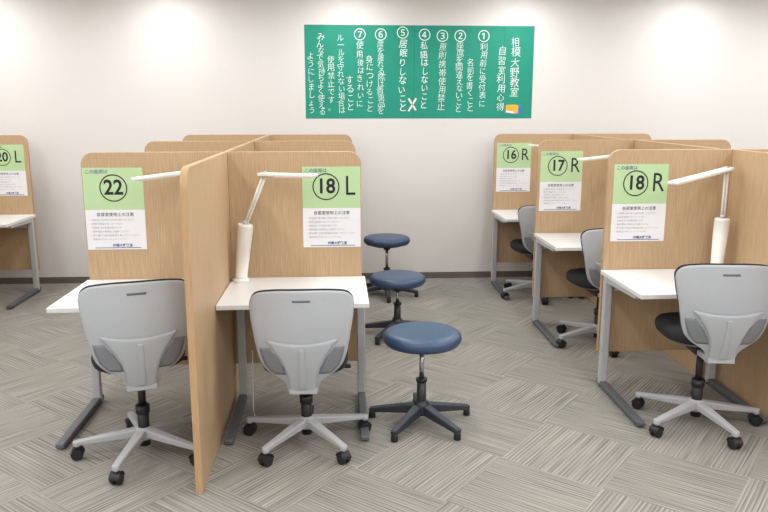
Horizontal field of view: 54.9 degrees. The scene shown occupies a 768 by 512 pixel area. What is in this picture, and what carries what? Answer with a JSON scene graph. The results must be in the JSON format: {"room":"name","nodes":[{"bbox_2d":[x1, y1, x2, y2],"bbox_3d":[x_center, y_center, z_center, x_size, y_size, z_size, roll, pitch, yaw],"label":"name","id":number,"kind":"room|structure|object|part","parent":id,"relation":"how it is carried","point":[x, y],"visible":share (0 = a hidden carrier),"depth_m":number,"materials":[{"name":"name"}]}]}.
{"room":"study room","nodes":[
{"label":"study room","id":0,"kind":"room"},
{"bbox_2d":[0,277,767,511],"bbox_3d":[-0.150,1.187,2.731,10.600,0.100,9.500,-1,11,-3],"label":"floor","id":1,"kind":"structure","parent":0,"point":[539,433],"depth_m":3.83,"materials":[{"name":"carpet"}]},
{"bbox_2d":[0,214,40,307],"bbox_3d":[-3.494,0.040,6.401,0.745,0.710,0.655,-1,11,-3],"label":"desk","id":2,"kind":"object","parent":1,"relation":"on","point":[19,220],"visible":1,"depth_m":6.61,"materials":[{"name":"white laminate"}]},
{"bbox_2d":[46,279,151,448],"bbox_3d":[-1.253,0.540,3.903,0.767,0.710,0.655,-1,11,-3],"label":"desk","id":3,"kind":"object","parent":1,"relation":"on","point":[68,303],"visible":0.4,"depth_m":3.89,"materials":[{"name":"white laminate"}]},
{"bbox_3d":[-1.609,0.559,3.877,0.045,0.684,0.640,-1,11,-3],"label":"leg frame","id":4,"kind":"part","parent":3,"relation":"part of","materials":[{"name":"silver metal"}]},
{"bbox_2d":[131,171,180,181],"bbox_3d":[-1.117,-0.150,3.963,0.420,0.620,0.105,-5,12,-24],"label":"desk lamp","id":5,"kind":"object","parent":3,"relation":"on","point":[169,174],"visible":0.09,"depth_m":3.85,"materials":[{"name":"beige plastic"}]},
{"bbox_2d":[70,278,193,484],"bbox_3d":[-1.181,0.510,3.528,0.653,0.914,0.660,-4,12,-20],"label":"office chair","id":6,"kind":"object","parent":1,"relation":"on","point":[135,331],"visible":0.97,"depth_m":3.23,"materials":[{"name":"white plastic"}]},
{"bbox_2d":[78,278,183,294],"bbox_3d":[-1.081,0.286,3.252,0.475,0.367,0.098,-4,12,-20],"label":"cushion","id":7,"kind":"object","parent":6,"relation":"on","point":[170,286],"depth_m":3.19,"materials":[{"name":"grey plastic"}]},
{"bbox_3d":[-1.073,0.358,3.247,0.478,0.499,0.092,-4,12,-20],"label":"backrest","id":8,"kind":"part","parent":6,"relation":"part of","materials":[{"name":"grey plastic"}]},
{"bbox_3d":[-1.175,0.453,3.541,0.424,0.069,0.444,-4,12,-20],"label":"seat","id":9,"kind":"part","parent":6,"relation":"part of","materials":[{"name":"black fabric"}]},
{"bbox_2d":[179,152,237,493],"bbox_3d":[-0.839,0.232,3.647,0.030,1.415,1.150,-1,11,-3],"label":"divider","id":10,"kind":"object","parent":1,"relation":"on","point":[203,184],"visible":1,"depth_m":3.40,"materials":[{"name":"brown wood"}]},
{"bbox_2d":[81,152,219,364],"bbox_3d":[-1.267,0.029,4.152,0.757,1.215,0.030,-1,11,-3],"label":"partition panel","id":11,"kind":"object","parent":10,"relation":"attached to","point":[162,258],"visible":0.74,"depth_m":4.10,"materials":[{"name":"brown wood"}]},
{"bbox_2d":[82,168,146,249],"bbox_3d":[-1.478,-0.258,4.064,0.322,0.452,0.002,-1,11,-3],"label":"notice","id":12,"kind":"object","parent":11,"relation":"attached to","point":[114,203],"visible":1,"depth_m":4.06,"materials":[{"name":"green paper"}]},
{"bbox_2d":[227,151,361,363],"bbox_3d":[-0.492,0.020,4.198,0.731,1.215,0.030,-1,11,-3],"label":"partition panel","id":13,"kind":"object","parent":10,"relation":"attached to","point":[278,249],"visible":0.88,"depth_m":4.13,"materials":[{"name":"brown wood"}]},
{"bbox_2d":[302,167,360,246],"bbox_3d":[-0.292,-0.272,4.136,0.322,0.452,0.002,-1,11,-3],"label":"notice","id":14,"kind":"object","parent":13,"relation":"attached to","point":[331,199],"visible":1,"depth_m":4.14,"materials":[{"name":"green paper"}]},
{"bbox_2d":[224,141,254,391],"bbox_3d":[-0.915,-0.013,4.871,0.030,1.415,1.348,-1,11,-3],"label":"divider","id":15,"kind":"object","parent":1,"relation":"on","point":[249,146],"visible":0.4,"depth_m":4.70,"materials":[{"name":"brown wood"}]},
{"bbox_2d":[144,141,248,151],"bbox_3d":[-1.349,-0.235,5.473,0.757,1.215,0.030,-1,11,-3],"label":"partition panel","id":16,"kind":"object","parent":15,"relation":"attached to","point":[154,146],"visible":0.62,"depth_m":5.34,"materials":[{"name":"brown wood"}]},
{"bbox_2d":[255,141,354,152],"bbox_3d":[-0.575,-0.245,5.519,0.731,1.215,0.030,-1,11,-3],"label":"partition panel","id":17,"kind":"object","parent":15,"relation":"attached to","point":[259,145],"visible":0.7,"depth_m":5.39,"materials":[{"name":"brown wood"}]},
{"bbox_2d":[243,351,254,429],"bbox_3d":[-0.728,0.729,4.019,0.056,0.306,0.435,-1,11,-3],"label":"power cable","id":18,"kind":"object","parent":1,"relation":"on","point":[252,351],"visible":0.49,"depth_m":4.20,"materials":[{"name":"plastic"}]},
{"bbox_2d":[252,134,270,140],"bbox_3d":[-0.997,-0.275,6.183,0.030,1.415,1.328,-1,11,-3],"label":"divider","id":19,"kind":"object","parent":1,"relation":"on","point":[266,137],"visible":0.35,"depth_m":6.19,"materials":[{"name":"brown wood"}]},
{"bbox_2d":[183,135,264,140],"bbox_3d":[-1.431,-0.496,6.775,0.757,1.215,0.030,-1,11,-3],"label":"partition panel","id":20,"kind":"object","parent":19,"relation":"attached to","point":[188,137],"visible":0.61,"depth_m":6.64,"materials":[{"name":"brown wood"}]},
{"bbox_2d":[271,134,351,142],"bbox_3d":[-0.656,-0.505,6.821,0.731,1.215,0.030,-1,11,-3],"label":"partition panel","id":21,"kind":"object","parent":19,"relation":"attached to","point":[274,137],"visible":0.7,"depth_m":6.69,"materials":[{"name":"brown wood"}]},
{"bbox_2d":[216,276,368,443],"bbox_3d":[-0.462,0.531,3.950,0.747,0.710,0.655,-1,11,-3],"label":"desk","id":22,"kind":"object","parent":1,"relation":"on","point":[236,296],"visible":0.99,"depth_m":4.07,"materials":[{"name":"white laminate"}]},
{"bbox_3d":[-0.789,0.549,3.926,0.045,0.684,0.640,-1,11,-3],"label":"leg frame","id":23,"kind":"part","parent":22,"relation":"part of","materials":[{"name":"silver metal"}]},
{"bbox_2d":[233,171,317,282],"bbox_3d":[-0.587,-0.146,3.978,0.514,0.607,0.106,4,12,18],"label":"desk lamp","id":24,"kind":"object","parent":22,"relation":"on","point":[245,229],"visible":1,"depth_m":4.02,"materials":[{"name":"beige plastic"}]},
{"bbox_3d":[-0.694,-0.311,3.989,0.147,0.290,0.044,1,11,4],"label":"lamp arm","id":25,"kind":"part","parent":24,"relation":"part of","materials":[{"name":"beige plastic"}]},
{"bbox_2d":[281,177,313,177],"bbox_3d":[-0.469,-0.414,3.878,0.218,0.008,0.042,6,13,26],"label":"diffuser","id":26,"kind":"object","parent":24,"relation":"attached to","point":[281,177],"depth_m":3.84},
{"bbox_3d":[-0.114,0.541,3.966,0.045,0.684,0.640,-1,11,-3],"label":"leg frame","id":27,"kind":"part","parent":22,"relation":"part of","materials":[{"name":"silver metal"}]},
{"bbox_2d":[243,288,371,466],"bbox_3d":[-0.389,0.515,3.666,0.664,0.850,0.661,-1,11,-3],"label":"office chair","id":28,"kind":"object","parent":1,"relation":"on","point":[302,336],"visible":1,"depth_m":3.35,"materials":[{"name":"grey plastic"}]},
{"bbox_3d":[-0.373,0.399,3.369,0.478,0.499,0.092,-1,11,-3],"label":"backrest","id":29,"kind":"part","parent":28,"relation":"part of","materials":[{"name":"grey plastic"}]},
{"bbox_2d":[250,288,353,298],"bbox_3d":[-0.374,0.327,3.376,0.475,0.367,0.098,-1,11,-3],"label":"cushion","id":30,"kind":"object","parent":28,"relation":"on","point":[325,293],"depth_m":3.32,"materials":[{"name":"black fabric"}]},
{"bbox_3d":[-0.390,0.490,3.680,0.424,0.069,0.444,-1,11,-3],"label":"seat","id":31,"kind":"part","parent":28,"relation":"part of","materials":[{"name":"black fabric"}]},
{"bbox_2d":[364,233,418,302],"bbox_3d":[0.027,0.093,6.584,0.556,0.536,0.531,-1,11,-3],"label":"round stool","id":32,"kind":"object","parent":1,"relation":"on","point":[386,241],"visible":0.7,"depth_m":6.48,"materials":[{"name":"blue leather"}]},
{"bbox_3d":[0.025,-0.081,6.575,0.260,0.050,0.260,-1,11,-3],"label":"seat plate","id":33,"kind":"part","parent":32,"relation":"part of","materials":[{"name":"metal"}]},
{"bbox_3d":[0.025,-0.140,6.564,0.414,0.071,0.414,-1,11,-3],"label":"seat","id":34,"kind":"part","parent":32,"relation":"part of","materials":[{"name":"blue leather"}]},
{"bbox_2d":[365,270,425,344],"bbox_3d":[0.115,0.365,5.423,0.556,0.458,0.531,-9,15,-39],"label":"round stool","id":35,"kind":"object","parent":1,"relation":"on","point":[397,281],"visible":0.6,"depth_m":5.34,"materials":[{"name":"blue leather"}]},
{"bbox_3d":[0.099,0.171,5.404,0.414,0.071,0.414,-9,15,-39],"label":"seat","id":36,"kind":"part","parent":35,"relation":"part of","materials":[{"name":"blue leather"}]},
{"bbox_2d":[369,321,469,442],"bbox_3d":[0.215,0.644,3.891,0.556,0.511,0.531,-9,15,-39],"label":"round stool","id":37,"kind":"object","parent":1,"relation":"on","point":[422,338],"visible":1,"depth_m":3.85,"materials":[{"name":"blue leather"}]},
{"bbox_3d":[0.199,0.424,3.867,0.414,0.071,0.414,-9,15,-39],"label":"seat","id":38,"kind":"part","parent":37,"relation":"part of","materials":[{"name":"blue leather"}]},
{"bbox_2d":[501,205,572,304],"bbox_3d":[1.351,-0.058,6.526,0.663,0.852,0.634,-1,11,-5],"label":"office chair","id":39,"kind":"object","parent":1,"relation":"on","point":[526,214],"visible":0.24,"depth_m":6.27,"materials":[{"name":"grey plastic"}]},
{"bbox_3d":[1.347,-0.091,6.574,0.424,0.069,0.444,-1,11,-5],"label":"seat","id":40,"kind":"part","parent":39,"relation":"part of","materials":[{"name":"black fabric"}]},
{"bbox_3d":[1.375,-0.182,6.263,0.478,0.499,0.092,-1,11,-5],"label":"backrest","id":41,"kind":"part","parent":39,"relation":"part of","materials":[{"name":"grey plastic"}]},
{"bbox_2d":[518,205,534,242],"bbox_3d":[1.372,-0.254,6.270,0.475,0.367,0.098,-1,11,-5],"label":"chair backrest","id":42,"kind":"object","parent":39,"relation":"on","point":[526,214],"depth_m":6.22,"materials":[{"name":"grey plastic"}]},
{"bbox_2d":[490,210,584,298],"bbox_3d":[1.401,-0.028,6.744,0.739,0.710,0.655,-1,11,-3],"label":"desk","id":43,"kind":"object","parent":1,"relation":"on","point":[505,216],"visible":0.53,"depth_m":6.92,"materials":[{"name":"white laminate"}]},
{"bbox_3d":[1.059,-0.010,6.718,0.045,0.684,0.640,-1,11,-3],"label":"leg frame","id":44,"kind":"part","parent":43,"relation":"part of","materials":[{"name":"silver metal"}]},
{"bbox_2d":[531,233,581,346],"bbox_3d":[1.537,0.232,5.445,0.739,0.710,0.655,-1,11,-3],"label":"desk","id":45,"kind":"object","parent":1,"relation":"on","point":[555,242],"visible":0.51,"depth_m":5.56,"materials":[{"name":"white laminate"}]},
{"bbox_3d":[1.195,0.250,5.420,0.045,0.684,0.640,-1,11,-3],"label":"leg frame","id":46,"kind":"part","parent":45,"relation":"part of","materials":[{"name":"silver metal"}]},
{"bbox_2d":[577,155,608,160],"bbox_3d":[1.621,-0.441,5.431,0.520,0.615,0.090,-7,13,-30],"label":"desk lamp","id":47,"kind":"object","parent":45,"relation":"on","point":[603,156],"visible":0.14,"depth_m":5.30,"materials":[{"name":"beige plastic"}]},
{"bbox_2d":[556,228,618,356],"bbox_3d":[1.528,0.198,5.198,0.663,0.872,0.634,-1,11,-5],"label":"office chair","id":48,"kind":"object","parent":1,"relation":"on","point":[587,278],"visible":0.23,"depth_m":5.04,"materials":[{"name":"grey plastic"}]},
{"bbox_3d":[1.525,0.155,5.245,0.424,0.069,0.444,-1,11,-5],"label":"seat","id":49,"kind":"part","parent":48,"relation":"part of","materials":[{"name":"black fabric"}]},
{"bbox_2d":[580,228,602,278],"bbox_3d":[1.550,-0.009,4.941,0.475,0.367,0.098,-1,11,-5],"label":"chair back","id":50,"kind":"object","parent":48,"relation":"on","point":[591,239],"depth_m":4.89,"materials":[{"name":"grey plastic"}]},
{"bbox_3d":[1.552,0.064,4.934,0.478,0.499,0.092,-1,11,-5],"label":"backrest","id":51,"kind":"part","parent":48,"relation":"part of","materials":[{"name":"grey plastic"}]},
{"bbox_2d":[572,134,625,305],"bbox_3d":[1.806,-0.319,6.400,0.030,1.415,1.328,-1,11,-3],"label":"divider","id":52,"kind":"object","parent":1,"relation":"on","point":[593,299],"visible":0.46,"depth_m":6.39,"materials":[{"name":"brown wood"}]},
{"bbox_2d":[491,134,571,262],"bbox_3d":[1.387,-0.539,6.993,0.729,1.215,0.030,-1,11,-3],"label":"partition panel","id":53,"kind":"object","parent":52,"relation":"attached to","point":[507,232],"visible":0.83,"depth_m":6.97,"materials":[{"name":"brown wood"}]},
{"bbox_2d":[496,143,531,191],"bbox_3d":[1.210,-0.827,6.908,0.322,0.452,0.002,-1,11,-3],"label":"notice","id":54,"kind":"object","parent":53,"relation":"attached to","point":[513,169],"visible":1,"depth_m":6.91,"materials":[{"name":"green paper"}]},
{"bbox_2d":[582,134,651,139],"bbox_3d":[2.147,-0.548,7.038,0.729,1.215,0.030,-1,11,-3],"label":"partition panel","id":55,"kind":"object","parent":52,"relation":"attached to","point":[620,136],"visible":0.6,"depth_m":6.92,"materials":[{"name":"brown wood"}]},
{"bbox_2d":[634,140,718,377],"bbox_3d":[1.942,-0.060,5.106,0.030,1.415,1.318,-1,11,-3],"label":"divider","id":56,"kind":"object","parent":1,"relation":"on","point":[687,358],"visible":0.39,"depth_m":4.87,"materials":[{"name":"brown wood"}]},
{"bbox_2d":[532,140,633,296],"bbox_3d":[1.523,-0.280,5.694,0.729,1.215,0.030,-1,11,-3],"label":"partition panel","id":57,"kind":"object","parent":56,"relation":"attached to","point":[555,266],"visible":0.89,"depth_m":5.67,"materials":[{"name":"brown wood"}]},
{"bbox_2d":[539,151,582,210],"bbox_3d":[1.341,-0.567,5.609,0.322,0.452,0.002,-1,11,-3],"label":"notice","id":58,"kind":"object","parent":57,"relation":"attached to","point":[560,171],"visible":1,"depth_m":5.61,"materials":[{"name":"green paper"}]},
{"bbox_2d":[645,139,730,148],"bbox_3d":[2.283,-0.289,5.740,0.729,1.215,0.030,-1,11,-3],"label":"partition panel","id":59,"kind":"object","parent":56,"relation":"attached to","point":[713,143],"visible":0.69,"depth_m":5.62,"materials":[{"name":"brown wood"}]},
{"bbox_2d":[596,269,767,425],"bbox_3d":[1.673,0.489,4.157,0.739,0.710,0.655,-1,11,-3],"label":"desk","id":60,"kind":"object","parent":1,"relation":"on","point":[636,283],"visible":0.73,"depth_m":4.24,"materials":[{"name":"white laminate"}]},
{"bbox_3d":[1.330,0.508,4.131,0.045,0.684,0.640,-1,11,-3],"label":"leg frame","id":61,"kind":"part","parent":60,"relation":"part of","materials":[{"name":"silver metal"}]},
{"bbox_2d":[668,166,733,262],"bbox_3d":[1.755,-0.184,4.147,0.513,0.615,0.092,-6,13,-29],"label":"desk lamp","id":62,"kind":"object","parent":60,"relation":"on","point":[721,225],"visible":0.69,"depth_m":4.22,"materials":[{"name":"beige plastic"}]},
{"bbox_3d":[1.942,-0.362,4.217,0.030,0.295,0.040,-1,11,-3],"label":"lamp arm","id":63,"kind":"part","parent":62,"relation":"part of","materials":[{"name":"beige plastic"}]},
{"bbox_3d":[1.997,0.500,4.171,0.045,0.684,0.640,-1,11,-3],"label":"leg frame","id":64,"kind":"part","parent":60,"relation":"part of","materials":[{"name":"silver metal"}]},
{"bbox_2d":[631,263,767,449],"bbox_3d":[1.680,0.441,3.856,0.638,0.922,0.663,0,11,2],"label":"office chair","id":65,"kind":"object","parent":1,"relation":"on","point":[723,307],"visible":1,"depth_m":3.56,"materials":[{"name":"white plastic"}]},
{"bbox_3d":[1.659,0.377,3.877,0.424,0.069,0.444,0,11,2],"label":"seat","id":66,"kind":"part","parent":65,"relation":"part of","materials":[{"name":"black fabric"}]},
{"bbox_2d":[674,263,767,331],"bbox_3d":[1.647,0.214,3.573,0.475,0.367,0.098,0,11,2],"label":"chair back","id":67,"kind":"object","parent":65,"relation":"on","point":[703,290],"depth_m":3.52,"materials":[{"name":"grey plastic"}]},
{"bbox_3d":[1.646,0.286,3.565,0.478,0.499,0.092,0,11,2],"label":"backrest","id":68,"kind":"part","parent":65,"relation":"part of","materials":[{"name":"grey plastic"}]},
{"bbox_2d":[715,149,767,418],"bbox_3d":[2.073,0.181,3.900,0.030,1.415,1.150,-1,11,-3],"label":"divider","id":69,"kind":"object","parent":1,"relation":"on","point":[747,207],"visible":0.44,"depth_m":4.13,"materials":[{"name":"brown wood"}]},
{"bbox_2d":[596,149,732,351],"bbox_3d":[1.659,-0.022,4.406,0.729,1.215,0.030,-1,11,-3],"label":"partition panel","id":70,"kind":"object","parent":69,"relation":"attached to","point":[692,208],"visible":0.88,"depth_m":4.37,"materials":[{"name":"brown wood"}]},
{"bbox_2d":[610,164,668,240],"bbox_3d":[1.491,-0.309,4.321,0.322,0.452,0.002,-1,11,-3],"label":"notice","id":71,"kind":"object","parent":70,"relation":"attached to","point":[639,190],"visible":1,"depth_m":4.32,"materials":[{"name":"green paper"}]},
{"bbox_2d":[740,149,767,151],"bbox_3d":[2.418,-0.031,4.451,0.729,1.215,0.030,-1,11,-3],"label":"partition panel","id":72,"kind":"object","parent":69,"relation":"attached to","point":[759,150],"visible":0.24,"depth_m":4.30,"materials":[{"name":"brown wood"}]},
{"bbox_3d":[-3.865,-0.241,6.011,0.030,1.415,1.328,-1,11,-3],"label":"divider","id":73,"kind":"object","parent":1,"relation":"on","visible":0},
{"bbox_2d":[0,135,39,269],"bbox_3d":[-3.525,-0.471,6.649,0.729,1.215,0.030,-1,11,-3],"label":"partition panel","id":74,"kind":"object","parent":73,"relation":"attached to","point":[14,242],"visible":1,"depth_m":6.69,"materials":[{"name":"brown wood"}]},
{"bbox_2d":[0,145,27,195],"bbox_3d":[-3.356,-0.762,6.585,0.322,0.452,0.002,-1,11,-3],"label":"notice","id":75,"kind":"object","parent":74,"relation":"attached to","point":[13,182],"visible":1,"depth_m":6.59,"materials":[{"name":"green paper"}]},
{"bbox_2d":[0,0,767,277],"bbox_3d":[-0.436,-1.135,7.051,10.400,2.760,0.100,-1,11,-3],"label":"wall","id":76,"kind":"structure","parent":0,"point":[78,78],"depth_m":6.94,"materials":[{"name":"paint"}]},
{"bbox_2d":[0,271,531,283],"bbox_3d":[-0.433,0.200,7.261,10.400,0.060,0.012,-1,11,-3],"label":"baseboard","id":77,"kind":"structure","parent":76,"relation":"attached to","point":[473,274],"depth_m":7.31,"materials":[{"name":"grey plastic"}]},
{"bbox_2d":[304,25,534,118],"bbox_3d":[0.338,-1.719,6.929,2.145,0.847,0.004,-1,11,-3],"label":"poster","id":78,"kind":"object","parent":76,"relation":"attached to","point":[352,71],"visible":1,"depth_m":6.93,"materials":[{"name":"teal paper"}]}
]}

